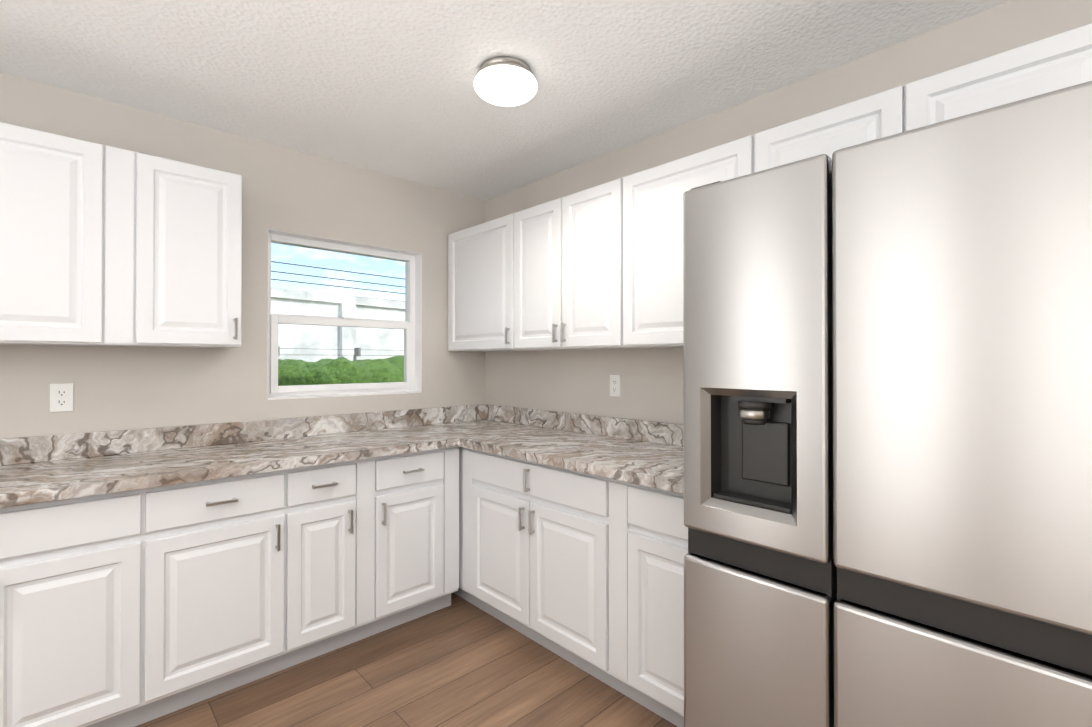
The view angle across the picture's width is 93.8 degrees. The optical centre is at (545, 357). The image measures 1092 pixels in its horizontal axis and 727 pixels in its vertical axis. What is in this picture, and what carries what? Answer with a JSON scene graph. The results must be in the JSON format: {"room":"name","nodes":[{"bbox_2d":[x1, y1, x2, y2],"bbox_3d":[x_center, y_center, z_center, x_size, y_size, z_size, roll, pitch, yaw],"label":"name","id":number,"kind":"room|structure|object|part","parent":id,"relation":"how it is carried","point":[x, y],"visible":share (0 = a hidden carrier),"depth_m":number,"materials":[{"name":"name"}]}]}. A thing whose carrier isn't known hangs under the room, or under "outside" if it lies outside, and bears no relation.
{"room":"kitchen","nodes":[
{"label":"kitchen","id":0,"kind":"room"},
{"bbox_2d":[0,122,241,347],"bbox_3d":[-2.037,-0.434,1.801,1.640,0.765,0.347,0,0,-43],"label":"upper cabinet","id":1,"kind":"object","parent":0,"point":[102,245],"depth_m":1.97,"materials":[{"name":"white wood"}]},
{"bbox_2d":[0,446,458,726],"bbox_3d":[-1.593,0.897,2.018,2.595,0.873,0.627,0,0,-43],"label":"base cabinet","id":2,"kind":"object","parent":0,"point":[132,608],"depth_m":1.93,"materials":[{"name":"white wood"}]},
{"bbox_2d":[0,404,519,507],"bbox_3d":[-1.370,0.385,2.224,3.197,0.142,0.640,0,0,-43],"label":"countertop","id":3,"kind":"structure","parent":2,"relation":"on","point":[39,469],"depth_m":2.19,"materials":[{"name":"beige stone"}]},
{"bbox_2d":[0,72,484,438],"bbox_3d":[-2.066,0.116,2.164,4.740,2.440,0.220,0,0,-43],"label":"wall","id":4,"kind":"structure","parent":0,"point":[127,387],"depth_m":2.54,"materials":[{"name":"paint"}]},
{"bbox_2d":[50,383,72,411],"bbox_3d":[-1.980,0.163,2.087,0.070,0.115,0.008,0,0,-43],"label":"outlet","id":5,"kind":"object","parent":4,"relation":"attached to","point":[61,397],"visible":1,"depth_m":2.08,"materials":[{"name":"white plastic"}]},
{"bbox_2d":[268,229,421,399],"bbox_3d":[-1.156,-0.220,2.976,0.885,0.880,0.149,0,0,-43],"label":"window","id":6,"kind":"structure","parent":4,"relation":"in","point":[411,325],"depth_m":3.00,"materials":[{"name":"white plastic"}]},
{"bbox_2d":[135,593,676,726],"bbox_3d":[-0.412,1.375,0.403,4.740,0.100,5.040,0,0,-43],"label":"floor","id":7,"kind":"structure","parent":0,"point":[459,661],"depth_m":2.05,"materials":[{"name":"wood"}]},
{"bbox_2d":[453,446,468,598],"bbox_3d":[-0.406,0.904,3.093,0.598,0.872,0.691,0,0,-43],"label":"base cabinet","id":8,"kind":"object","parent":7,"relation":"on","point":[463,452],"depth_m":2.70,"materials":[{"name":"white wood"}]},
{"bbox_2d":[465,448,600,680],"bbox_3d":[0.173,0.900,2.479,0.598,0.872,0.998,0,0,-43],"label":"base cabinet","id":9,"kind":"object","parent":7,"relation":"on","point":[583,571],"depth_m":2.27,"materials":[{"name":"white wood"}]},
{"bbox_2d":[456,408,683,493],"bbox_3d":[0.278,0.386,2.341,0.640,0.142,1.440,0,0,-43],"label":"countertop","id":10,"kind":"structure","parent":9,"relation":"on","point":[640,452],"depth_m":2.48,"materials":[{"name":"beige stone"}]},
{"bbox_2d":[601,477,687,726],"bbox_3d":[0.620,0.897,2.005,0.598,0.872,0.481,0,0,-43],"label":"base cabinet","id":11,"kind":"object","parent":7,"relation":"on","point":[644,534],"depth_m":1.87,"materials":[{"name":"white wood"}]},
{"bbox_2d":[683,81,1091,726],"bbox_3d":[0.994,0.424,1.384,0.834,1.811,0.910,0,0,-43],"label":"refrigerator","id":12,"kind":"object","parent":7,"relation":"on","point":[889,513],"depth_m":1.06,"materials":[{"name":"silver metal"}]},
{"bbox_3d":[0.539,0.141,1.319,0.080,0.058,0.080,0,0,-43],"label":"refrigerator cap","id":13,"kind":"part","parent":12,"relation":"part of","materials":[{"name":"silver metal"}]},
{"bbox_2d":[0,0,1010,200],"bbox_3d":[-0.412,-1.165,0.418,4.740,0.100,5.040,0,0,-43],"label":"ceiling","id":14,"kind":"structure","parent":0,"point":[386,87],"depth_m":1.91,"materials":[{"name":"white paint"}]},
{"bbox_2d":[474,56,536,106],"bbox_3d":[-0.155,-1.050,1.966,0.243,0.110,0.243,0,0,-43],"label":"ceiling lamp","id":15,"kind":"object","parent":14,"relation":"attached to","point":[508,81],"visible":1,"depth_m":1.90,"materials":[{"name":"white glass"}]},
{"bbox_2d":[485,0,1091,423],"bbox_3d":[1.307,0.114,1.880,0.220,2.440,4.820,0,0,-43],"label":"wall","id":16,"kind":"structure","parent":0,"point":[579,382],"depth_m":2.45,"materials":[{"name":"paint"}]},
{"bbox_2d":[448,215,507,351],"bbox_3d":[-0.305,-0.425,3.198,0.318,0.765,0.690,0,0,-43],"label":"upper cabinet","id":17,"kind":"object","parent":16,"relation":"attached to","point":[478,254],"depth_m":3.08,"materials":[{"name":"white wood"}]},
{"bbox_2d":[508,180,615,350],"bbox_3d":[0.192,-0.428,2.670,0.318,0.765,0.760,0,0,-43],"label":"upper cabinet","id":18,"kind":"object","parent":16,"relation":"attached to","point":[598,267],"depth_m":2.54,"materials":[{"name":"white wood"}]},
{"bbox_2d":[610,375,620,396],"bbox_3d":[0.366,0.149,2.711,0.008,0.115,0.070,0,0,-43],"label":"outlet","id":19,"kind":"object","parent":16,"relation":"attached to","point":[615,385],"visible":1,"depth_m":2.70,"materials":[{"name":"white plastic"}]},
{"bbox_2d":[616,134,755,348],"bbox_3d":[0.659,-0.431,2.176,0.318,0.765,0.600,0,0,-43],"label":"upper cabinet","id":20,"kind":"object","parent":16,"relation":"attached to","point":[649,202],"depth_m":2.15,"materials":[{"name":"white wood"}]},
{"bbox_2d":[756,88,895,171],"bbox_3d":[1.021,-0.662,1.792,0.318,0.309,0.457,0,0,-43],"label":"upper cabinet","id":21,"kind":"object","parent":16,"relation":"attached to","point":[873,117],"depth_m":1.67,"materials":[{"name":"white wood"}]},
{"bbox_2d":[896,23,1091,133],"bbox_3d":[1.337,-0.664,1.458,0.318,0.309,0.463,0,0,-43],"label":"upper cabinet","id":22,"kind":"object","parent":16,"relation":"attached to","point":[1062,60],"depth_m":1.36,"materials":[{"name":"white wood"}]},
{"label":"outside","id":23,"kind":"structure","parent":0,"visible":0},
{"bbox_3d":[-15.623,1.856,30.603,75.000,0.100,59.779,0,0,-43],"label":"ground","id":24,"kind":"structure","parent":23,"visible":0},
{"bbox_2d":[271,288,404,361],"bbox_3d":[-9.409,-0.062,19.215,10.180,3.600,40.620,0,0,40],"label":"building","id":25,"kind":"structure","parent":24,"relation":"on","point":[285,296],"depth_m":15.25,"materials":[{"name":"concrete"}]},
{"bbox_2d":[278,346,403,360],"bbox_3d":[-2.297,0.757,9.913,12.000,1.850,0.220,0,0,-43],"label":"fence","id":26,"kind":"object","parent":24,"relation":"on","point":[357,352],"depth_m":8.92,"materials":[{"name":"grey"}]},
{"bbox_2d":[278,355,403,385],"bbox_3d":[-1.649,0.813,5.713,7.719,1.688,1.564,0,0,-43],"label":"hedge","id":27,"kind":"object","parent":24,"relation":"on","point":[393,370],"depth_m":4.62,"materials":[{"name":"green plant"}]},
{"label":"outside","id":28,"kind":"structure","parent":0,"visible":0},
{"bbox_2d":[271,261,404,300],"bbox_3d":[-12.742,-5.691,42.283,55.000,1.760,1.260,1,-1,-43],"label":"power lines","id":29,"kind":"structure","parent":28,"point":[337,279],"depth_m":39.00,"materials":[{"name":"black metal"}]}
]}

